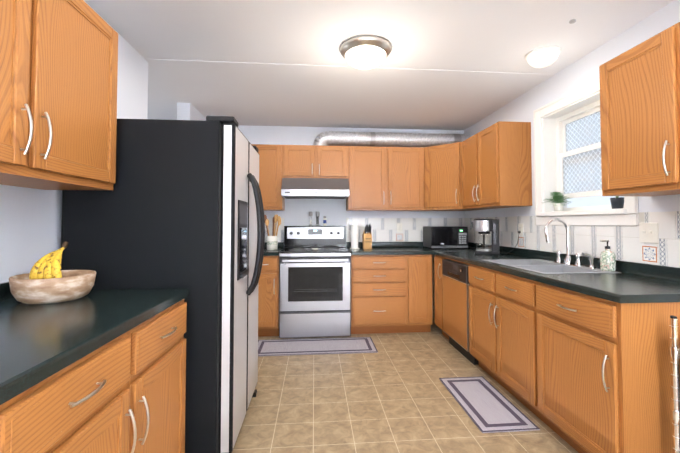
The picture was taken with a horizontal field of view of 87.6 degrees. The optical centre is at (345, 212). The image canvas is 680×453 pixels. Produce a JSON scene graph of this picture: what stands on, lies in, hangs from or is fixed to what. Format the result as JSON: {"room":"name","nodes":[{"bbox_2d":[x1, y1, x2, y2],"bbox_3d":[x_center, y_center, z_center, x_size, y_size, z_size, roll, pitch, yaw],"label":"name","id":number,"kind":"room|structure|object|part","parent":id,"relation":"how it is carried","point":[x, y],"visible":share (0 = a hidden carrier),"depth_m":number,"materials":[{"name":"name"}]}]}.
{"room":"kitchen","nodes":[
{"label":"kitchen","id":0,"kind":"room"},
{"bbox_2d":[0,4,205,282],"bbox_3d":[-1.387,0.027,0.708,0.130,2.440,7.290,0,-2,-5],"label":"wall","id":1,"kind":"structure","parent":0,"point":[30,226],"depth_m":1.65,"materials":[{"name":"white paint"}]},
{"bbox_2d":[0,0,117,189],"bbox_3d":[-1.194,-0.501,1.131,0.321,0.760,1.103,0,-2,-5],"label":"upper cabinet","id":2,"kind":"object","parent":1,"relation":"attached to","point":[58,87],"visible":1,"depth_m":1.28,"materials":[{"name":"brown wood"}]},
{"bbox_2d":[238,125,464,317],"bbox_3d":[-0.980,0.138,4.466,5.470,2.440,0.130,0,-2,-5],"label":"wall","id":3,"kind":"structure","parent":0,"point":[297,211],"depth_m":4.47,"materials":[{"name":"white paint"}]},
{"bbox_2d":[265,218,283,241],"bbox_3d":[-0.930,0.218,4.399,0.338,0.303,0.006,0,-2,-5],"label":"tile backsplash","id":4,"kind":"structure","parent":3,"relation":"attached to","point":[280,234],"depth_m":4.40,"materials":[{"name":"white tile"}]},
{"bbox_2d":[251,144,423,210],"bbox_3d":[-0.338,-0.407,4.292,2.571,0.760,0.355,0,-2,-5],"label":"upper cabinet","id":5,"kind":"object","parent":3,"relation":"attached to","point":[385,178],"visible":0.71,"depth_m":4.20,"materials":[{"name":"brown wood"}]},
{"bbox_2d":[281,178,348,198],"bbox_3d":[-0.355,-0.283,4.216,0.760,0.214,0.495,0,-2,-5],"label":"hood vent","id":6,"kind":"object","parent":5,"relation":"attached to","point":[311,188],"visible":0.98,"depth_m":4.03,"materials":[{"name":"silver metal"}]},
{"bbox_2d":[313,131,469,146],"bbox_3d":[0.584,-0.895,4.456,1.975,0.221,0.177,0,-2,-5],"label":"vent pipe","id":7,"kind":"object","parent":5,"relation":"on","point":[377,139],"visible":0.77,"depth_m":4.38,"materials":[{"name":"silver metal"}]},
{"bbox_2d":[346,218,460,241],"bbox_3d":[0.772,0.223,4.539,1.526,0.303,0.019,0,-2,-5],"label":"tile backsplash","id":8,"kind":"structure","parent":3,"relation":"attached to","point":[382,229],"depth_m":4.53,"materials":[{"name":"white tile"}]},
{"bbox_2d":[397,223,401,231],"bbox_3d":[0.695,0.195,4.532,0.072,0.118,0.009,0,-2,-5],"label":"electrical outlet plate","id":9,"kind":"object","parent":8,"relation":"attached to","point":[399,227],"depth_m":4.53,"materials":[{"name":"white plastic"}]},
{"bbox_2d":[421,142,484,210],"bbox_3d":[1.272,-0.408,4.290,0.634,0.760,0.637,0,-2,-5],"label":"upper cabinet","id":10,"kind":"object","parent":3,"relation":"attached to","point":[442,178],"visible":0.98,"depth_m":4.11,"materials":[{"name":"brown wood"}]},
{"bbox_3d":[1.117,-0.413,4.106,0.465,0.760,0.055,-1,-2,40],"label":"cabinet corner door","id":11,"kind":"part","parent":10,"relation":"part of","materials":[{"name":"brown wood"}]},
{"bbox_2d":[84,0,673,130],"bbox_3d":[-0.660,-1.238,0.809,5.470,0.105,7.550,0,-2,-5],"label":"ceiling","id":12,"kind":"structure","parent":0,"point":[463,65],"depth_m":2.52,"materials":[{"name":"white paint"}]},
{"bbox_2d":[340,35,391,68],"bbox_3d":[0.141,-1.079,2.465,0.360,0.124,0.360,0,-2,-5],"label":"ceiling light","id":13,"kind":"object","parent":12,"relation":"attached to","point":[365,52],"visible":1,"depth_m":2.37,"materials":[{"name":"white glass"}]},
{"bbox_2d":[525,46,560,67],"bbox_3d":[1.414,-1.093,2.535,0.224,0.092,0.224,0,-2,-5],"label":"ceiling light","id":14,"kind":"object","parent":12,"relation":"attached to","point":[543,56],"visible":1,"depth_m":2.48,"materials":[{"name":"white glass"}]},
{"bbox_2d":[232,318,577,452],"bbox_3d":[-0.660,1.298,0.734,5.470,0.100,7.550,0,-2,-5],"label":"floor","id":15,"kind":"structure","parent":0,"point":[393,395],"depth_m":2.37,"materials":[{"name":"tile"}]},
{"bbox_2d":[0,391,27,452],"bbox_3d":[-0.935,0.795,0.195,0.637,0.874,0.936,0,-2,-5],"label":"base cabinet","id":16,"kind":"object","parent":15,"relation":"on","point":[14,412],"depth_m":0.71,"materials":[{"name":"brown wood"}]},
{"bbox_2d":[26,299,186,452],"bbox_3d":[-1.014,0.822,1.114,0.637,0.874,1.051,0,-2,-5],"label":"base cabinet","id":17,"kind":"object","parent":15,"relation":"on","point":[125,392],"depth_m":1.11,"materials":[{"name":"brown wood"}]},
{"bbox_2d":[0,282,188,404],"bbox_3d":[-0.990,0.315,0.704,0.658,0.106,1.930,0,-2,-5],"label":"countertop","id":18,"kind":"structure","parent":17,"relation":"on","point":[39,343],"depth_m":1.07,"materials":[{"name":"stone"}]},
{"bbox_2d":[9,270,95,303],"bbox_3d":[-1.186,0.302,1.446,0.276,0.101,0.276,0,-2,-5],"label":"fruit bowl","id":19,"kind":"object","parent":18,"relation":"on","point":[69,285],"visible":0.92,"depth_m":1.35,"materials":[{"name":"brown wood"}]},
{"bbox_2d":[29,241,67,278],"bbox_3d":[-1.186,0.208,1.451,0.111,0.173,0.144,0,-2,-5],"label":"bananas","id":20,"kind":"object","parent":19,"relation":"in","point":[47,266],"visible":0.77,"depth_m":1.40,"materials":[{"name":"yellow food"}]},
{"bbox_2d":[61,116,264,452],"bbox_3d":[-0.959,0.404,2.155,0.914,1.772,0.820,0,-2,-5],"label":"refrigerator","id":21,"kind":"object","parent":15,"relation":"on","point":[180,205],"visible":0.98,"depth_m":1.76,"materials":[{"name":"black metal"}]},
{"bbox_2d":[258,256,278,336],"bbox_3d":[-0.930,0.909,4.060,0.388,0.874,0.637,0,-2,-5],"label":"base cabinet","id":22,"kind":"object","parent":15,"relation":"on","point":[268,284],"depth_m":3.76,"materials":[{"name":"brown wood"}]},
{"bbox_2d":[264,242,283,255],"bbox_3d":[-1.171,0.414,4.049,0.874,0.106,0.648,0,-2,-5],"label":"countertop","id":23,"kind":"structure","parent":22,"relation":"on","point":[280,244],"depth_m":3.99,"materials":[{"name":"stone"}]},
{"bbox_2d":[264,214,280,249],"bbox_3d":[-0.851,0.227,4.131,0.205,0.410,0.150,0,-2,-5],"label":"utensil crock","id":24,"kind":"object","parent":23,"relation":"on","point":[272,242],"visible":1,"depth_m":4.08,"materials":[{"name":"white ceramic"}]},
{"bbox_2d":[279,226,350,337],"bbox_3d":[-0.344,0.751,4.056,0.766,1.190,0.719,0,-2,-5],"label":"range","id":25,"kind":"object","parent":15,"relation":"on","point":[314,293],"visible":1,"depth_m":3.76,"materials":[{"name":"grey metal"}]},
{"bbox_2d":[309,212,312,225],"bbox_3d":[-0.431,0.077,4.395,0.048,0.175,0.048,0,-2,-5],"label":"grinder","id":26,"kind":"object","parent":25,"relation":"on","point":[310,214],"visible":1,"depth_m":4.38,"materials":[{"name":"silver metal"}]},
{"bbox_2d":[316,212,319,225],"bbox_3d":[-0.344,0.077,4.402,0.048,0.175,0.048,0,-2,-5],"label":"grinder","id":27,"kind":"object","parent":25,"relation":"on","point":[317,218],"visible":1,"depth_m":4.39,"materials":[{"name":"silver metal"}]},
{"bbox_2d":[323,216,325,225],"bbox_3d":[-0.255,0.104,4.409,0.041,0.123,0.040,0,-2,-5],"label":"spice shaker","id":28,"kind":"object","parent":25,"relation":"on","point":[324,220],"visible":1,"depth_m":4.39,"materials":[{"name":"white plastic"}]},
{"bbox_2d":[258,337,377,355],"bbox_3d":[-0.298,1.325,3.513,1.180,0.009,0.445,0,-2,-5],"label":"area rug","id":29,"kind":"object","parent":15,"relation":"on","point":[308,346],"visible":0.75,"depth_m":3.49,"materials":[{"name":"fabric"}]},
{"bbox_2d":[351,255,413,333],"bbox_3d":[0.378,0.913,4.173,0.678,0.874,0.637,0,-2,-5],"label":"base cabinet","id":30,"kind":"object","parent":15,"relation":"on","point":[391,293],"depth_m":3.86,"materials":[{"name":"brown wood"}]},
{"bbox_2d":[346,242,431,254],"bbox_3d":[0.488,0.418,4.182,0.898,0.106,0.668,0,-2,-5],"label":"countertop","id":31,"kind":"structure","parent":30,"relation":"on","point":[378,248],"depth_m":4.14,"materials":[{"name":"stone"}]},
{"bbox_2d":[350,224,359,248],"bbox_3d":[0.112,0.286,4.260,0.120,0.300,0.120,0,-2,-5],"label":"paper towel roll","id":32,"kind":"object","parent":31,"relation":"on","point":[354,236],"visible":1,"depth_m":4.22,"materials":[{"name":"white paper"}]},
{"bbox_2d":[362,224,371,248],"bbox_3d":[0.264,0.284,4.245,0.090,0.303,0.217,0,-2,-5],"label":"knife block","id":33,"kind":"object","parent":31,"relation":"on","point":[367,238],"visible":1,"depth_m":4.18,"materials":[{"name":"brown wood"}]},
{"bbox_2d":[414,254,432,331],"bbox_3d":[0.777,0.914,4.208,0.330,0.874,0.637,0,-2,-5],"label":"base cabinet","id":34,"kind":"object","parent":15,"relation":"on","point":[423,285],"depth_m":3.90,"materials":[{"name":"brown wood"}]},
{"bbox_2d":[442,259,478,364],"bbox_3d":[1.314,0.900,3.375,0.604,0.852,0.590,0,-2,-5],"label":"dishwasher","id":35,"kind":"object","parent":15,"relation":"on","point":[456,284],"visible":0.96,"depth_m":3.29,"materials":[{"name":"brown wood"}]},
{"bbox_2d":[434,255,505,341],"bbox_3d":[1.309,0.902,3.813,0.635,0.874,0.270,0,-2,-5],"label":"base cabinet","id":36,"kind":"object","parent":15,"relation":"on","point":[487,319],"depth_m":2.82,"materials":[{"name":"brown wood"}]},
{"bbox_2d":[432,242,679,302],"bbox_3d":[1.373,0.385,3.070,0.638,0.106,3.038,0,-2,-5],"label":"countertop","id":37,"kind":"structure","parent":36,"relation":"on","point":[633,282],"depth_m":2.06,"materials":[{"name":"stone"}]},
{"bbox_2d":[423,226,467,248],"bbox_3d":[1.224,0.306,4.365,0.445,0.266,0.342,0,-2,-5],"label":"microwave","id":38,"kind":"object","parent":37,"relation":"on","point":[445,237],"visible":1,"depth_m":4.20,"materials":[{"name":"black plastic"}]},
{"bbox_2d":[472,219,520,254],"bbox_3d":[1.490,0.239,3.518,0.442,0.350,0.234,-1,-2,23],"label":"coffee maker","id":39,"kind":"object","parent":37,"relation":"on","point":[485,226],"visible":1,"depth_m":3.48,"materials":[{"name":"black plastic"}]},
{"bbox_2d":[484,259,621,273],"bbox_3d":[1.429,0.467,2.581,0.510,0.165,0.810,0,-2,-5],"label":"sink basin","id":40,"kind":"object","parent":37,"relation":"in","point":[536,265],"depth_m":2.57,"materials":[{"name":"silver metal"}]},
{"bbox_2d":[544,218,595,268],"bbox_3d":[1.568,0.212,2.543,0.210,0.341,0.374,0,-2,-5],"label":"faucet","id":41,"kind":"object","parent":37,"relation":"on","point":[567,263],"depth_m":2.58,"materials":[{"name":"silver metal"}]},
{"bbox_2d":[600,240,615,271],"bbox_3d":[1.681,0.276,2.272,0.085,0.196,0.080,0,-2,-5],"label":"soap dispenser","id":42,"kind":"object","parent":37,"relation":"on","point":[607,257],"depth_m":2.24,"materials":[{"name":"glass"}]},
{"bbox_2d":[439,376,539,432],"bbox_3d":[0.942,1.293,2.434,0.355,0.009,0.720,0,-2,-5],"label":"area rug","id":43,"kind":"object","parent":15,"relation":"on","point":[485,405],"visible":1,"depth_m":2.35,"materials":[{"name":"fabric"}]},
{"bbox_2d":[522,278,679,452],"bbox_3d":[1.474,0.845,1.888,0.637,0.874,0.652,0,-2,-5],"label":"base cabinet","id":44,"kind":"object","parent":15,"relation":"on","point":[578,372],"depth_m":1.65,"materials":[{"name":"brown wood"}]},
{"bbox_2d":[669,316,679,452],"bbox_3d":[1.642,0.556,0.960,0.458,1.398,1.135,0,-2,-5],"label":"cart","id":45,"kind":"object","parent":15,"relation":"on","point":[674,351],"visible":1,"depth_m":1.48,"materials":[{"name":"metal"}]},
{"bbox_2d":[464,0,679,264],"bbox_3d":[1.970,0.036,0.999,0.190,2.440,7.290,0,-2,-5],"label":"wall","id":46,"kind":"structure","parent":0,"point":[584,70],"depth_m":2.67,"materials":[{"name":"white paint"}]},
{"bbox_2d":[461,121,531,208],"bbox_3d":[1.472,-0.428,3.585,0.355,0.760,0.799,0,-2,-5],"label":"upper cabinet","id":47,"kind":"object","parent":46,"relation":"attached to","point":[496,164],"visible":1,"depth_m":3.21,"materials":[{"name":"brown wood"}]},
{"bbox_2d":[461,211,679,267],"bbox_3d":[1.676,0.181,3.113,0.030,0.303,3.020,0,-2,-5],"label":"tile backsplash","id":48,"kind":"structure","parent":46,"relation":"attached to","point":[625,243],"depth_m":2.44,"materials":[{"name":"white tile"}]},
{"bbox_2d":[518,224,522,235],"bbox_3d":[1.660,0.165,3.353,0.009,0.118,0.072,0,-2,-5],"label":"electrical outlet plate","id":49,"kind":"object","parent":48,"relation":"attached to","point":[520,226],"depth_m":3.35,"materials":[{"name":"white plastic"}]},
{"bbox_2d":[639,223,658,243],"bbox_3d":[1.766,0.119,2.068,0.018,0.118,0.118,0,-2,-5],"label":"switch plate","id":50,"kind":"object","parent":48,"relation":"attached to","point":[648,232],"visible":1,"depth_m":2.06,"materials":[{"name":"white plastic"}]},
{"bbox_2d":[533,78,638,225],"bbox_3d":[1.811,-0.410,2.650,0.225,1.012,0.980,0,-2,-5],"label":"window","id":51,"kind":"structure","parent":46,"relation":"in","point":[552,136],"depth_m":2.84,"materials":[{"name":"white wood"}]},
{"bbox_2d":[543,191,570,211],"bbox_3d":[1.750,-0.092,2.914,0.217,0.172,0.209,0,-2,-5],"label":"potted plant","id":52,"kind":"object","parent":51,"relation":"on","point":[557,204],"visible":0.98,"depth_m":2.89,"materials":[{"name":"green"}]},
{"bbox_2d":[610,196,623,208],"bbox_3d":[1.806,-0.106,2.352,0.091,0.167,0.100,0,-2,-5],"label":"potted plant","id":53,"kind":"object","parent":51,"relation":"on","point":[617,202],"visible":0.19,"depth_m":2.32,"materials":[{"name":"black"}]},
{"bbox_2d":[599,22,679,196],"bbox_3d":[1.624,-0.480,1.837,0.355,0.760,0.452,0,-2,-5],"label":"upper cabinet","id":54,"kind":"object","parent":46,"relation":"attached to","point":[640,114],"visible":1,"depth_m":1.78,"materials":[{"name":"brown wood"}]},
{"label":"outside","id":55,"kind":"structure","parent":0,"visible":0},
{"bbox_2d":[567,113,623,207],"bbox_3d":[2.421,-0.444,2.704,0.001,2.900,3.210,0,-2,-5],"label":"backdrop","id":56,"kind":"structure","parent":55,"point":[591,201],"depth_m":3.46,"materials":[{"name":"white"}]}
]}

